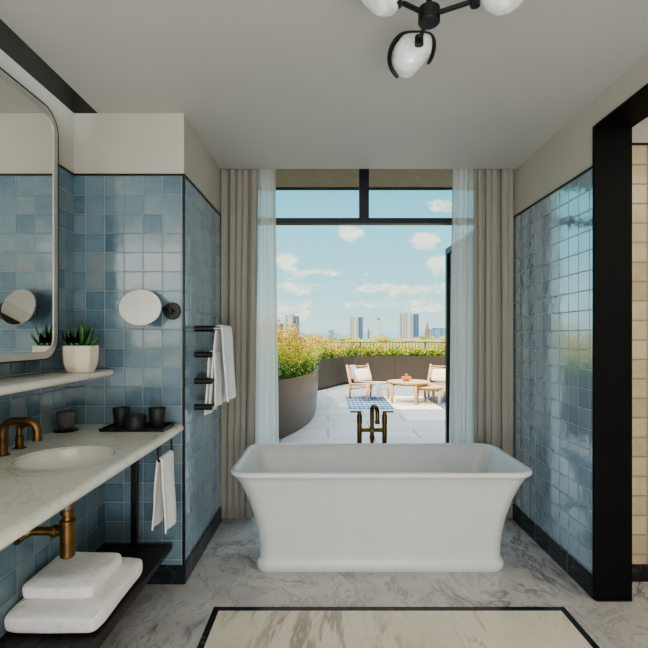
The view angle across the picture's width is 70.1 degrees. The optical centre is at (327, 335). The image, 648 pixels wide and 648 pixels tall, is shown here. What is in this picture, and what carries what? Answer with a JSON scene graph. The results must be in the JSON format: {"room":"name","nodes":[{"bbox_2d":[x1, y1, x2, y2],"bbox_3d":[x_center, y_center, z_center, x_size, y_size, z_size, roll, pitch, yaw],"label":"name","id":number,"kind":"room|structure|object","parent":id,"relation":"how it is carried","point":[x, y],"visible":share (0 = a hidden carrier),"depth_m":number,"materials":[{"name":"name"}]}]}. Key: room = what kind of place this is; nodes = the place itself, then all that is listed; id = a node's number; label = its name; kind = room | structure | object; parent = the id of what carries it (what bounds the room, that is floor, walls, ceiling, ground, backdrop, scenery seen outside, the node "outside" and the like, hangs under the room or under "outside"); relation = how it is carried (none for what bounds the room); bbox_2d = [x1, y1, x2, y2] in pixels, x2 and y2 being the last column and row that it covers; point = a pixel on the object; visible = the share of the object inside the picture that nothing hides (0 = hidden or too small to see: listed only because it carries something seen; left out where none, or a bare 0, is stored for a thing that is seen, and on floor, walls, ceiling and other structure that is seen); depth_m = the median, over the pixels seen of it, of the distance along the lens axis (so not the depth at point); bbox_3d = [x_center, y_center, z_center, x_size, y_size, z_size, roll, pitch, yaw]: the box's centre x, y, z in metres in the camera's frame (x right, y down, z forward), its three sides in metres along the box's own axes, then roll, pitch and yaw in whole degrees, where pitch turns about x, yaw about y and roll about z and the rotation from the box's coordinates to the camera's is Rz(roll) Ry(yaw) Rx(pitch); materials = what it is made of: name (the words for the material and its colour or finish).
{"room":"bathroom","nodes":[
{"label":"bathroom","id":0,"kind":"room"},
{"bbox_2d":[0,19,73,446],"bbox_3d":[-1.430,-0.050,0.032,0.150,2.740,4.864,0,0,0],"label":"wall","id":1,"kind":"structure","parent":0,"point":[42,405],"depth_m":2.27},
{"bbox_2d":[0,67,58,363],"bbox_3d":[-1.312,-0.467,1.189,0.086,1.150,1.978,0,0,0],"label":"wall mirror","id":2,"kind":"object","parent":1,"relation":"attached to","point":[29,134],"visible":1,"depth_m":1.97,"materials":[{"name":"silver mirror"}]},
{"bbox_2d":[0,369,113,395],"bbox_3d":[-1.247,0.194,0.929,0.214,0.034,3.058,0,0,0],"label":"shelf","id":3,"kind":"object","parent":1,"relation":"attached to","point":[11,385],"visible":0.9,"depth_m":1.93,"materials":[{"name":"stone"}]},
{"bbox_2d":[62,320,102,372],"bbox_3d":[-1.197,0.049,2.252,0.173,0.255,0.164,0,0,12],"label":"potted succulent","id":4,"kind":"object","parent":3,"relation":"on","point":[78,356],"visible":1,"depth_m":2.20,"materials":[{"name":"ceramic"}]},
{"bbox_2d":[62,345,98,372],"bbox_3d":[-1.206,0.111,2.250,0.153,0.131,0.153,0,0,10],"label":"pot","id":5,"kind":"object","parent":4,"relation":"attached to","point":[75,358],"depth_m":2.19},
{"bbox_2d":[0,424,183,549],"bbox_3d":[-1.061,0.524,0.931,0.586,0.108,3.063,0,0,0],"label":"countertop","id":6,"kind":"structure","parent":1,"relation":"attached to","point":[39,480],"depth_m":1.66,"materials":[{"name":"stone"}]},
{"bbox_2d":[0,417,42,456],"bbox_3d":[-1.222,0.395,1.817,0.190,0.151,0.285,0,0,0],"label":"tap","id":7,"kind":"object","parent":6,"relation":"on","point":[22,422],"visible":1,"depth_m":1.81,"materials":[{"name":"gold metal"}]},
{"bbox_2d":[13,501,75,559],"bbox_3d":[-1.094,0.723,1.792,0.217,0.276,0.067,0,0,-9],"label":"trap","id":8,"kind":"object","parent":6,"relation":"attached to","point":[65,529],"visible":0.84,"depth_m":1.78,"materials":[{"name":"gold metal"}]},
{"bbox_2d":[12,448,114,468],"bbox_3d":[-1.024,0.527,1.805,0.355,0.101,0.339,0,0,0],"label":"basin","id":9,"kind":"object","parent":6,"relation":"in","point":[38,458],"depth_m":1.91,"materials":[{"name":"ceramic"}]},
{"bbox_2d":[53,428,78,432],"bbox_3d":[-1.298,0.467,2.290,0.114,0.006,0.114,0,0,0],"label":"coaster","id":10,"kind":"object","parent":6,"relation":"on","point":[74,429],"visible":0.65,"depth_m":2.27,"materials":[{"name":"black metal"}]},
{"bbox_2d":[56,410,75,430],"bbox_3d":[-1.298,0.418,2.290,0.087,0.091,0.087,0,0,0],"label":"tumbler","id":11,"kind":"object","parent":10,"relation":"on","point":[65,419],"visible":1,"depth_m":2.26,"materials":[{"name":"grey"}]},
{"bbox_2d":[99,422,174,431],"bbox_3d":[-0.964,0.462,2.349,0.316,0.016,0.173,0,0,0],"label":"tray","id":12,"kind":"object","parent":6,"relation":"on","point":[109,428],"visible":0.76,"depth_m":2.26,"materials":[{"name":"black metal"}]},
{"bbox_2d":[112,406,130,427],"bbox_3d":[-1.052,0.414,2.355,0.086,0.099,0.086,0,0,0],"label":"tumbler","id":13,"kind":"object","parent":12,"relation":"on","point":[119,413],"visible":0.74,"depth_m":2.32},
{"bbox_2d":[124,413,146,429],"bbox_3d":[-0.962,0.428,2.308,0.106,0.071,0.106,0,0,0],"label":"lidded jar","id":14,"kind":"object","parent":12,"relation":"on","point":[134,421],"visible":0.99,"depth_m":2.27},
{"bbox_2d":[148,406,165,427],"bbox_3d":[-0.868,0.414,2.350,0.085,0.099,0.085,0,0,0],"label":"tumbler","id":15,"kind":"object","parent":12,"relation":"on","point":[156,414],"visible":0.93,"depth_m":2.32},
{"bbox_2d":[151,450,175,533],"bbox_3d":[-0.803,0.758,2.270,0.085,0.357,0.186,0,0,0],"label":"hand towel","id":16,"kind":"object","parent":6,"relation":"hanging from","point":[164,502],"visible":1,"depth_m":2.25,"materials":[{"name":"fabric"}]},
{"bbox_2d":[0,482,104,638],"bbox_3d":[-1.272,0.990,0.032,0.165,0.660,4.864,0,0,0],"label":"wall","id":17,"kind":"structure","parent":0,"point":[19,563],"depth_m":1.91,"materials":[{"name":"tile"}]},
{"bbox_2d":[74,91,96,112],"bbox_3d":[-1.366,-1.304,2.514,0.278,0.232,0.100,0,0,0],"label":"wall","id":18,"kind":"structure","parent":0,"point":[80,105],"depth_m":2.46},
{"bbox_2d":[74,113,220,564],"bbox_3d":[-1.137,0.066,3.052,0.737,2.508,1.176,0,0,0],"label":"wall","id":19,"kind":"structure","parent":0,"point":[128,230],"depth_m":2.46,"materials":[{"name":"tile"}]},
{"bbox_2d":[74,174,184,175],"bbox_3d":[-1.055,-0.860,2.461,0.587,0.009,0.006,0,0,0],"label":"trim","id":20,"kind":"structure","parent":19,"relation":"attached to","point":[74,174],"depth_m":2.46,"materials":[{"name":"black metal"}]},
{"bbox_2d":[119,289,180,325],"bbox_3d":[-0.917,-0.147,2.394,0.300,0.188,0.081,0,0,-28],"label":"magnifying mirror","id":21,"kind":"object","parent":19,"relation":"attached to","point":[139,307],"visible":1,"depth_m":2.37,"materials":[{"name":"black metal"}]},
{"bbox_2d":[119,290,160,324],"bbox_3d":[-0.961,-0.148,2.365,0.202,0.183,0.046,0,0,-11],"label":"mirror glass","id":22,"kind":"object","parent":21,"relation":"attached to","point":[137,307],"depth_m":2.36,"materials":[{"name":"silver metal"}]},
{"bbox_2d":[147,565,184,583],"bbox_3d":[-0.975,1.270,2.459,0.430,0.100,0.010,0,0,0],"label":"baseboard","id":23,"kind":"structure","parent":19,"relation":"attached to","point":[165,574],"depth_m":2.45,"materials":[{"name":"black stone"}]},
{"bbox_2d":[183,175,184,564],"bbox_3d":[-0.768,0.182,2.464,0.012,2.075,0.012,0,0,0],"label":"trim","id":24,"kind":"structure","parent":19,"relation":"attached to","point":[183,175],"depth_m":2.46,"materials":[{"name":"black metal"}]},
{"bbox_2d":[185,174,220,215],"bbox_3d":[-0.765,-0.860,3.010,0.006,0.009,1.080,0,0,0],"label":"trim","id":25,"kind":"structure","parent":19,"relation":"attached to","point":[188,179],"depth_m":2.79,"materials":[{"name":"black metal"}]},
{"bbox_2d":[185,507,221,582],"bbox_3d":[-0.763,1.268,3.007,0.010,0.105,1.086,0,0,0],"label":"baseboard","id":26,"kind":"structure","parent":19,"relation":"attached to","point":[194,557],"depth_m":2.79,"materials":[{"name":"black stone"}]},
{"bbox_2d":[194,352,212,357],"bbox_3d":[-0.718,0.107,2.865,0.100,0.035,0.435,0,0,0],"label":"towel bar","id":27,"kind":"object","parent":19,"relation":"attached to","point":[196,354],"visible":0.59,"depth_m":2.65,"materials":[{"name":"black metal"}]},
{"bbox_2d":[204,350,225,414],"bbox_3d":[-0.680,0.273,2.810,0.084,0.380,0.257,0,0,0],"label":"hanging towel","id":28,"kind":"object","parent":27,"relation":"hanging from","point":[219,378],"visible":0.7,"depth_m":2.73,"materials":[{"name":"fabric"}]},
{"bbox_2d":[194,378,213,383],"bbox_3d":[-0.718,0.260,2.865,0.100,0.035,0.435,0,0,0],"label":"towel bar","id":29,"kind":"object","parent":19,"relation":"attached to","point":[196,380],"visible":0.48,"depth_m":2.65,"materials":[{"name":"black metal"}]},
{"bbox_2d":[194,399,226,409],"bbox_3d":[-0.718,0.410,2.865,0.100,0.035,0.435,0,0,0],"label":"towel bar","id":30,"kind":"object","parent":19,"relation":"attached to","point":[196,406],"visible":0.51,"depth_m":2.65,"materials":[{"name":"black metal"}]},
{"bbox_2d":[194,326,232,331],"bbox_3d":[-0.695,-0.043,2.865,0.146,0.035,0.435,0,0,0],"label":"towel bar","id":31,"kind":"object","parent":19,"relation":"attached to","point":[196,328],"visible":0.76,"depth_m":2.65,"materials":[{"name":"black metal"}]},
{"bbox_2d":[209,325,235,403],"bbox_3d":[-0.645,0.173,2.825,0.129,0.478,0.286,0,0,0],"label":"towel","id":32,"kind":"object","parent":31,"relation":"hanging from","point":[223,339],"visible":0.8,"depth_m":2.78,"materials":[{"name":"fabric"}]},
{"bbox_2d":[0,0,647,168],"bbox_3d":[0.987,-1.218,0.443,4.427,0.060,5.685,0,0,0],"label":"ceiling","id":33,"kind":"structure","parent":0,"point":[262,84],"depth_m":2.07,"materials":[{"name":"paint"}]},
{"bbox_2d":[360,0,524,78],"bbox_3d":[0.341,-1.048,1.469,0.614,0.280,0.357,0,0,0],"label":"ceiling light","id":34,"kind":"object","parent":33,"relation":"attached to","point":[413,48],"visible":1,"depth_m":1.42,"materials":[{"name":"glass"}]},
{"bbox_2d":[276,169,451,224],"bbox_3d":[0.285,-0.050,3.585,2.106,2.740,0.070,0,0,0],"label":"window frame","id":35,"kind":"structure","parent":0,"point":[363,219],"depth_m":3.55,"materials":[{"name":"black metal"}]},
{"bbox_2d":[443,245,451,442],"bbox_3d":[1.163,0.230,4.077,0.076,2.160,0.875,0,0,-1],"label":"door","id":36,"kind":"structure","parent":35,"relation":"attached to","point":[447,250],"depth_m":4.46,"materials":[{"name":"black metal"}]},
{"bbox_2d":[100,517,647,647],"bbox_3d":[0.848,1.379,0.620,4.705,0.121,6.040,0,0,0],"label":"floor","id":37,"kind":"structure","parent":0,"point":[227,573],"depth_m":2.25,"materials":[{"name":"grey stone"}]},
{"bbox_2d":[0,461,171,647],"bbox_3d":[-1.004,0.916,1.370,0.363,0.808,2.140,0,0,0],"label":"rack","id":38,"kind":"object","parent":37,"relation":"on","point":[152,555],"visible":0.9,"depth_m":1.90,"materials":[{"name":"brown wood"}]},
{"bbox_2d":[4,557,142,632],"bbox_3d":[-1.012,1.043,1.895,0.356,0.101,0.457,0,0,0],"label":"folded towel","id":39,"kind":"object","parent":38,"relation":"on","point":[58,615],"visible":0.72,"depth_m":1.71,"materials":[{"name":"fabric"}]},
{"bbox_2d":[22,552,121,598],"bbox_3d":[-1.037,0.971,1.892,0.280,0.078,0.279,0,0,0],"label":"folded towel","id":40,"kind":"object","parent":39,"relation":"on","point":[82,575],"visible":0.88,"depth_m":1.81,"materials":[{"name":"fabric"}]},
{"bbox_2d":[350,404,393,442],"bbox_3d":[0.311,0.897,3.270,0.247,0.847,0.205,0,0,39],"label":"faucet","id":41,"kind":"object","parent":37,"relation":"on","point":[360,429],"visible":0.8,"depth_m":3.26,"materials":[{"name":"gold metal"}]},
{"bbox_2d":[231,443,531,571],"bbox_3d":[0.296,1.028,2.826,1.673,0.585,0.712,0,0,0],"label":"bathtub","id":42,"kind":"object","parent":37,"relation":"on","point":[316,507],"visible":1,"depth_m":2.57,"materials":[{"name":"ceramic"}]},
{"bbox_2d":[197,607,599,647],"bbox_3d":[0.297,1.319,0.660,1.705,0.001,3.180,0,0,0],"label":"trim","id":43,"kind":"structure","parent":37,"relation":"on","point":[202,642],"depth_m":2.23,"materials":[{"name":"black stone"}]},
{"bbox_2d":[275,169,515,186],"bbox_3d":[0.550,-1.550,4.120,7.900,0.161,0.960,0,0,0],"label":"soffit","id":44,"kind":"structure","parent":0,"point":[284,177],"depth_m":4.28,"materials":[{"name":"wood"}]},
{"bbox_2d":[276,187,451,189],"bbox_3d":[0.550,-1.567,4.593,7.900,0.225,0.045,0,0,0],"label":"trim","id":45,"kind":"structure","parent":44,"relation":"attached to","point":[277,188],"depth_m":4.57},
{"bbox_2d":[513,100,593,574],"bbox_3d":[1.425,0.066,2.982,0.173,2.508,1.315,0,0,0],"label":"wall","id":46,"kind":"structure","parent":0,"point":[552,239],"depth_m":2.68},
{"bbox_2d":[512,504,592,598],"bbox_3d":[1.333,1.265,2.935,0.010,0.110,1.230,0,0,0],"label":"baseboard","id":47,"kind":"structure","parent":46,"relation":"attached to","point":[577,572],"depth_m":2.69,"materials":[{"name":"black stone"}]},
{"bbox_2d":[514,166,591,217],"bbox_3d":[1.335,-0.855,2.938,0.006,0.009,1.225,0,0,0],"label":"trim","id":48,"kind":"structure","parent":46,"relation":"attached to","point":[589,168],"depth_m":2.70,"materials":[{"name":"black metal"}]},
{"bbox_2d":[596,600,631,601],"bbox_3d":[1.423,1.317,2.299,0.177,0.006,0.006,0,0,0],"label":"trim","id":49,"kind":"structure","parent":46,"relation":"attached to","point":[596,600],"depth_m":2.30,"materials":[{"name":"black metal"}]},
{"bbox_2d":[592,83,647,600],"bbox_3d":[1.425,0.134,-0.038,0.189,2.372,4.725,0,0,0],"label":"door frame","id":50,"kind":"structure","parent":46,"relation":"in","point":[612,135],"depth_m":2.31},
{"bbox_2d":[594,52,647,124],"bbox_3d":[1.425,-1.120,-0.037,0.173,0.136,4.725,0,0,0],"label":"wall","id":51,"kind":"structure","parent":0,"point":[635,77],"depth_m":2.10,"materials":[{"name":"paint"}]},
{"bbox_2d":[632,117,647,563],"bbox_3d":[2.356,0.066,2.545,1.689,2.508,0.111,0,0,0],"label":"wall","id":52,"kind":"structure","parent":0,"point":[639,131],"depth_m":2.49,"materials":[{"name":"beige tile"}]},
{"bbox_2d":[632,564,647,581],"bbox_3d":[2.356,1.274,2.484,1.689,0.092,0.010,0,0,0],"label":"baseboard","id":53,"kind":"structure","parent":52,"relation":"attached to","point":[639,571],"depth_m":2.48,"materials":[{"name":"black stone"}]},
{"label":"outside","id":54,"kind":"structure","parent":0,"visible":0},
{"bbox_2d":[279,382,444,442],"bbox_3d":[0.500,1.382,9.120,15.000,0.116,10.960,0,0,0],"label":"ground","id":55,"kind":"structure","parent":54,"point":[332,421],"depth_m":7.07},
{"bbox_2d":[278,364,318,438],"bbox_3d":[-1.430,0.938,8.000,2.530,0.765,5.900,0,0,0],"label":"planter","id":56,"kind":"object","parent":55,"relation":"on","point":[297,396],"visible":0.3,"depth_m":6.28,"materials":[{"name":"concrete"}]},
{"bbox_2d":[277,323,293,370],"bbox_3d":[-0.772,0.222,6.936,0.585,0.932,0.492,0,0,-16],"label":"flowering shrub","id":57,"kind":"object","parent":56,"relation":"on","point":[281,327],"visible":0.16,"depth_m":6.87,"materials":[{"name":"green plant"}]},
{"bbox_2d":[278,365,296,379],"bbox_3d":[-0.553,0.514,6.118,0.291,0.252,0.289,0,0,0],"label":"shrub","id":58,"kind":"object","parent":56,"relation":"on","point":[285,374],"visible":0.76,"depth_m":6.08,"materials":[{"name":"green plant"}]},
{"bbox_2d":[278,322,302,366],"bbox_3d":[-0.657,0.214,7.591,0.496,0.901,0.559,0,0,0],"label":"flowering shrub","id":59,"kind":"object","parent":56,"relation":"on","point":[287,331],"visible":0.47,"depth_m":7.57,"materials":[{"name":"green plant"}]},
{"bbox_2d":[278,316,302,366],"bbox_3d":[-0.673,0.133,8.168,0.488,0.996,0.488,0,0,-35],"label":"flowering shrub","id":60,"kind":"object","parent":56,"relation":"on","point":[296,316],"visible":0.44,"depth_m":8.16,"materials":[{"name":"green plant"}]},
{"bbox_2d":[278,331,308,375],"bbox_3d":[-0.547,0.290,6.582,0.603,0.722,0.525,0,0,0],"label":"flowering shrub","id":61,"kind":"object","parent":56,"relation":"on","point":[281,346],"visible":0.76,"depth_m":6.60,"materials":[{"name":"green plant"}]},
{"bbox_2d":[278,333,306,352],"bbox_3d":[-0.520,0.098,6.632,0.510,0.331,0.334,0,0,31],"label":"flower","id":62,"kind":"object","parent":61,"relation":"on","point":[281,346],"depth_m":6.62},
{"bbox_2d":[286,363,305,377],"bbox_3d":[-0.476,0.512,6.475,0.310,0.287,0.343,0,0,37],"label":"shrub","id":63,"kind":"object","parent":56,"relation":"on","point":[291,365],"visible":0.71,"depth_m":6.48,"materials":[{"name":"green plant"}]},
{"bbox_2d":[289,335,323,373],"bbox_3d":[-0.323,0.318,7.254,0.549,0.709,0.600,0,0,0],"label":"flowering shrub","id":64,"kind":"object","parent":56,"relation":"on","point":[304,347],"visible":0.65,"depth_m":7.22,"materials":[{"name":"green plant"}]},
{"bbox_2d":[290,335,319,353],"bbox_3d":[-0.333,0.125,7.252,0.502,0.323,0.578,0,0,0],"label":"flower","id":65,"kind":"object","parent":64,"relation":"on","point":[304,347],"depth_m":7.23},
{"bbox_2d":[298,360,315,375],"bbox_3d":[-0.362,0.490,6.932,0.336,0.289,0.252,0,0,8],"label":"shrub","id":66,"kind":"object","parent":56,"relation":"on","point":[304,364],"visible":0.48,"depth_m":6.93,"materials":[{"name":"green plant"}]},
{"bbox_2d":[300,335,326,365],"bbox_3d":[-0.298,0.310,8.324,0.569,0.745,0.472,0,0,0],"label":"flowering shrub","id":67,"kind":"object","parent":56,"relation":"on","point":[305,335],"visible":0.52,"depth_m":8.31,"materials":[{"name":"green plant"}]},
{"bbox_2d":[346,396,392,408],"bbox_3d":[0.785,1.318,9.225,0.800,0.012,1.650,0,0,0],"label":"outdoor rug","id":68,"kind":"object","parent":55,"relation":"on","point":[356,402],"visible":0.96,"depth_m":9.12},
{"bbox_2d":[346,364,389,400],"bbox_3d":[0.830,0.960,9.710,0.653,0.708,0.692,0,0,-38],"label":"lounge chair","id":69,"kind":"object","parent":68,"relation":"on","point":[348,368],"visible":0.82,"depth_m":9.68,"materials":[{"name":"brown wood"}]},
{"bbox_2d":[354,369,371,380],"bbox_3d":[0.750,0.830,9.845,0.450,0.260,0.156,0,0,-38],"label":"cushion","id":70,"kind":"object","parent":69,"relation":"on","point":[360,374],"visible":1,"depth_m":9.78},
{"bbox_2d":[349,365,381,397],"bbox_3d":[0.774,0.935,9.655,0.774,0.642,0.177,0,0,42],"label":"throw blanket","id":71,"kind":"object","parent":69,"relation":"on","point":[378,383],"visible":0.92,"depth_m":9.45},
{"bbox_2d":[311,355,444,389],"bbox_3d":[1.261,0.948,12.958,9.708,0.745,2.496,0,0,-19],"label":"planter","id":72,"kind":"object","parent":55,"relation":"on","point":[332,372],"visible":0.37,"depth_m":13.05,"materials":[{"name":"metal"}]},
{"bbox_2d":[307,335,328,359],"bbox_3d":[-0.233,0.291,11.573,0.612,0.736,0.412,0,0,0],"label":"shrub","id":73,"kind":"object","parent":72,"relation":"on","point":[318,343],"visible":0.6,"depth_m":11.58,"materials":[{"name":"green plant"}]},
{"bbox_2d":[313,334,336,357],"bbox_3d":[-0.103,0.266,12.157,0.722,0.772,0.366,0,0,-6],"label":"shrub","id":74,"kind":"object","parent":72,"relation":"on","point":[330,344],"visible":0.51,"depth_m":12.18,"materials":[{"name":"green plant"}]},
{"bbox_2d":[320,341,329,358],"bbox_3d":[-0.120,0.381,11.767,0.380,0.543,0.514,0,0,0],"label":"shrub","id":75,"kind":"object","parent":72,"relation":"on","point":[326,349],"visible":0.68,"depth_m":11.79,"materials":[{"name":"green plant"}]},
{"bbox_2d":[327,346,338,358],"bbox_3d":[0.102,0.450,12.219,0.390,0.408,0.369,0,0,0],"label":"shrub","id":76,"kind":"object","parent":72,"relation":"on","point":[333,352],"visible":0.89,"depth_m":12.17,"materials":[{"name":"green plant"}]},
{"bbox_2d":[336,342,347,357],"bbox_3d":[0.360,0.425,12.818,0.347,0.539,0.446,0,0,-14],"label":"shrub","id":77,"kind":"object","parent":72,"relation":"on","point":[343,349],"visible":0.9,"depth_m":12.77,"materials":[{"name":"green plant"}]},
{"bbox_2d":[341,342,355,356],"bbox_3d":[0.569,0.396,13.078,0.449,0.557,0.452,0,0,42],"label":"shrub","id":78,"kind":"object","parent":72,"relation":"on","point":[348,351],"visible":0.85,"depth_m":13.01,"materials":[{"name":"green plant"}]},
{"bbox_2d":[351,342,361,356],"bbox_3d":[0.761,0.412,13.207,0.383,0.506,0.344,0,0,33],"label":"shrub","id":79,"kind":"object","parent":72,"relation":"on","point":[355,347],"visible":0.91,"depth_m":13.19,"materials":[{"name":"green plant"}]},
{"bbox_2d":[360,346,370,356],"bbox_3d":[1.092,0.477,13.237,0.468,0.413,0.329,0,0,-44],"label":"shrub","id":80,"kind":"object","parent":72,"relation":"on","point":[363,350],"visible":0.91,"depth_m":13.21,"materials":[{"name":"green plant"}]},
{"bbox_2d":[366,347,378,355],"bbox_3d":[1.249,0.491,13.386,0.485,0.360,0.393,0,0,34],"label":"shrub","id":81,"kind":"object","parent":72,"relation":"on","point":[372,352],"visible":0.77,"depth_m":13.31,"materials":[{"name":"green plant"}]},
{"bbox_2d":[373,340,385,355],"bbox_3d":[1.488,0.389,13.406,0.391,0.590,0.402,0,0,8],"label":"shrub","id":82,"kind":"object","parent":72,"relation":"on","point":[376,345],"visible":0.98,"depth_m":13.37,"materials":[{"name":"green plant"}]},
{"bbox_2d":[388,347,398,355],"bbox_3d":[1.887,0.474,13.376,0.295,0.400,0.399,0,0,36],"label":"shrub","id":83,"kind":"object","parent":72,"relation":"on","point":[394,350],"visible":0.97,"depth_m":13.34,"materials":[{"name":"green plant"}]},
{"bbox_2d":[395,345,409,355],"bbox_3d":[2.135,0.455,13.486,0.367,0.399,0.516,0,0,-23],"label":"shrub","id":84,"kind":"object","parent":72,"relation":"on","point":[400,351],"visible":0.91,"depth_m":13.44,"materials":[{"name":"green plant"}]},
{"bbox_2d":[419,348,429,355],"bbox_3d":[2.813,0.492,13.457,0.357,0.367,0.483,0,0,0],"label":"shrub","id":85,"kind":"object","parent":72,"relation":"on","point":[424,350],"visible":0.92,"depth_m":13.43,"materials":[{"name":"green plant"}]},
{"bbox_2d":[432,346,444,355],"bbox_3d":[3.276,0.479,13.605,0.527,0.392,0.343,0,0,-44],"label":"shrub","id":86,"kind":"object","parent":72,"relation":"on","point":[439,351],"visible":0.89,"depth_m":13.60,"materials":[{"name":"green plant"}]},
{"bbox_2d":[316,342,444,354],"bbox_3d":[2.000,0.748,14.250,8.018,1.155,0.050,0,0,0],"label":"terrace railing","id":87,"kind":"object","parent":55,"relation":"on","point":[316,342],"visible":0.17,"depth_m":14.23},
{"bbox_2d":[383,396,442,409],"bbox_3d":[1.640,1.318,9.200,0.880,0.012,1.760,0,0,0],"label":"outdoor rug","id":88,"kind":"object","parent":55,"relation":"on","point":[399,402],"visible":1,"depth_m":8.85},
{"bbox_2d":[387,379,429,404],"bbox_3d":[1.600,1.103,9.160,0.840,0.421,0.840,0,0,0],"label":"coffee table","id":89,"kind":"object","parent":88,"relation":"on","point":[412,382],"visible":0.98,"depth_m":8.96,"materials":[{"name":"brown wood"}]},
{"bbox_2d":[417,385,444,404],"bbox_3d":[1.975,1.143,8.970,0.560,0.342,0.560,0,0,0],"label":"coffee table","id":90,"kind":"object","parent":88,"relation":"on","point":[433,388],"visible":0.83,"depth_m":8.78,"materials":[{"name":"brown wood"}]},
{"bbox_2d":[427,396,444,408],"bbox_3d":[2.500,1.318,9.225,0.800,0.012,1.650,0,0,0],"label":"outdoor rug","id":91,"kind":"object","parent":55,"relation":"on","point":[442,405],"visible":0.29,"depth_m":9.33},
{"bbox_2d":[421,364,444,401],"bbox_3d":[2.277,0.960,9.635,0.653,0.708,0.692,0,0,38],"label":"lounge chair","id":92,"kind":"object","parent":91,"relation":"on","point":[431,367],"visible":0.34,"depth_m":9.96,"materials":[{"name":"brown wood"}]},
{"bbox_2d":[431,369,444,381],"bbox_3d":[2.389,0.830,9.745,0.450,0.260,0.156,0,0,38],"label":"cushion","id":93,"kind":"object","parent":92,"relation":"on","point":[438,375],"visible":0.75,"depth_m":9.73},
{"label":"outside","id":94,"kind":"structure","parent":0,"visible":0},
{"bbox_3d":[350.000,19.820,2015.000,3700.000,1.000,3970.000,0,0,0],"label":"city","id":95,"kind":"object","parent":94,"visible":0},
{"bbox_2d":[284,309,298,337],"bbox_3d":[-39.502,-5.204,507.176,15.151,49.047,15.952,0,0,0],"label":"apartment tower","id":96,"kind":"structure","parent":95,"relation":"on","point":[290,316],"depth_m":499.98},
{"bbox_2d":[314,341,362,355],"bbox_3d":[1.214,9.998,70.484,9.522,18.644,9.796,0,0,0],"label":"tree","id":97,"kind":"object","parent":95,"relation":"on","point":[339,344],"visible":0.02,"depth_m":68.55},
{"bbox_2d":[347,337,362,346],"bbox_3d":[16.108,9.986,277.909,15.981,18.667,15.494,0,0,0],"label":"tree","id":98,"kind":"object","parent":95,"relation":"on","point":[356,339],"visible":0.21,"depth_m":274.43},
{"bbox_2d":[350,312,362,338],"bbox_3d":[43.636,-8.764,708.994,18.788,56.168,19.588,0,0,0],"label":"apartment tower","id":99,"kind":"structure","parent":95,"relation":"on","point":[356,322],"depth_m":699.93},
{"bbox_2d":[299,331,424,338],"bbox_3d":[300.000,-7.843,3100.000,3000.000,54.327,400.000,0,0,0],"label":"hills","id":100,"kind":"structure","parent":95,"relation":"on","point":[392,335],"depth_m":2953.31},
{"bbox_2d":[358,339,381,354],"bbox_3d":[18.711,10.219,206.063,12.993,18.202,12.126,0,0,0],"label":"tree","id":101,"kind":"object","parent":95,"relation":"on","point":[367,340],"visible":0.3,"depth_m":201.86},
{"bbox_2d":[376,318,379,335],"bbox_3d":[38.030,2.960,350.000,4.000,32.720,4.000,0,0,0],"label":"chimney tower","id":102,"kind":"structure","parent":95,"relation":"on","point":[377,319],"depth_m":348.87,"materials":[{"name":"concrete"}]},
{"bbox_2d":[372,335,393,343],"bbox_3d":[27.985,9.360,237.217,12.911,19.919,13.273,0,0,0],"label":"tree","id":103,"kind":"object","parent":95,"relation":"on","point":[383,337],"visible":0.3,"depth_m":234.79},
{"bbox_2d":[370,340,406,354],"bbox_3d":[14.254,10.094,100.584,13.999,18.452,13.569,0,0,0],"label":"tree","id":104,"kind":"object","parent":95,"relation":"on","point":[392,345],"visible":0.06,"depth_m":98.02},
{"bbox_2d":[400,311,418,337],"bbox_3d":[107.532,-8.775,610.639,22.078,56.190,22.878,0,0,0],"label":"apartment tower","id":105,"kind":"structure","parent":95,"relation":"on","point":[409,322],"depth_m":600.00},
{"bbox_2d":[400,338,421,343],"bbox_3d":[31.645,10.028,176.000,8.895,18.584,12.800,0,0,0],"label":"house","id":106,"kind":"structure","parent":95,"relation":"on","point":[402,339],"depth_m":172.96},
{"bbox_2d":[397,343,443,354],"bbox_3d":[15.533,10.141,80.937,12.580,18.358,12.103,0,0,0],"label":"tree","id":107,"kind":"object","parent":95,"relation":"on","point":[408,346],"visible":0.06,"depth_m":79.40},
{"bbox_2d":[416,338,443,349],"bbox_3d":[26.322,9.960,120.494,10.031,18.721,10.259,0,0,0],"label":"tree","id":108,"kind":"object","parent":95,"relation":"on","point":[429,339],"visible":0.12,"depth_m":118.23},
{"bbox_2d":[432,328,439,338],"bbox_3d":[232.803,0.887,995.000,10.545,36.866,31.000,0,0,0],"label":"office block","id":109,"kind":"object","parent":95,"relation":"on","point":[435,331],"visible":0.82,"depth_m":980.10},
{"bbox_3d":[0.848,-1.450,0.620,4.705,0.060,6.040,0,0,0],"label":"ceiling","id":110,"kind":"structure","parent":0,"visible":0},
{"bbox_2d":[220,169,257,518],"bbox_3d":[-0.641,-0.036,3.339,0.268,2.688,0.096,0,0,0],"label":"curtain","id":111,"kind":"object","parent":110,"relation":"hanging from","point":[239,187],"visible":0.76,"depth_m":3.31,"materials":[{"name":"beige fabric"}]},
{"bbox_2d":[255,169,278,443],"bbox_3d":[-0.477,-0.036,3.470,0.212,2.688,0.048,0,0,2],"label":"sheer curtain","id":112,"kind":"object","parent":110,"relation":"hanging from","point":[267,418],"visible":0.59,"depth_m":3.47,"materials":[{"name":"fabric"}]},
{"bbox_2d":[449,169,473,442],"bbox_3d":[1.021,-0.036,3.468,0.235,2.688,0.046,0,0,2],"label":"sheer curtain","id":113,"kind":"object","parent":110,"relation":"hanging from","point":[461,402],"visible":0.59,"depth_m":3.47,"materials":[{"name":"fabric"}]},
{"bbox_2d":[474,169,513,518],"bbox_3d":[1.197,-0.036,3.344,0.274,2.688,0.092,0,0,0],"label":"curtain","id":114,"kind":"object","parent":110,"relation":"hanging from","point":[493,188],"visible":0.74,"depth_m":3.31,"materials":[{"name":"beige fabric"}]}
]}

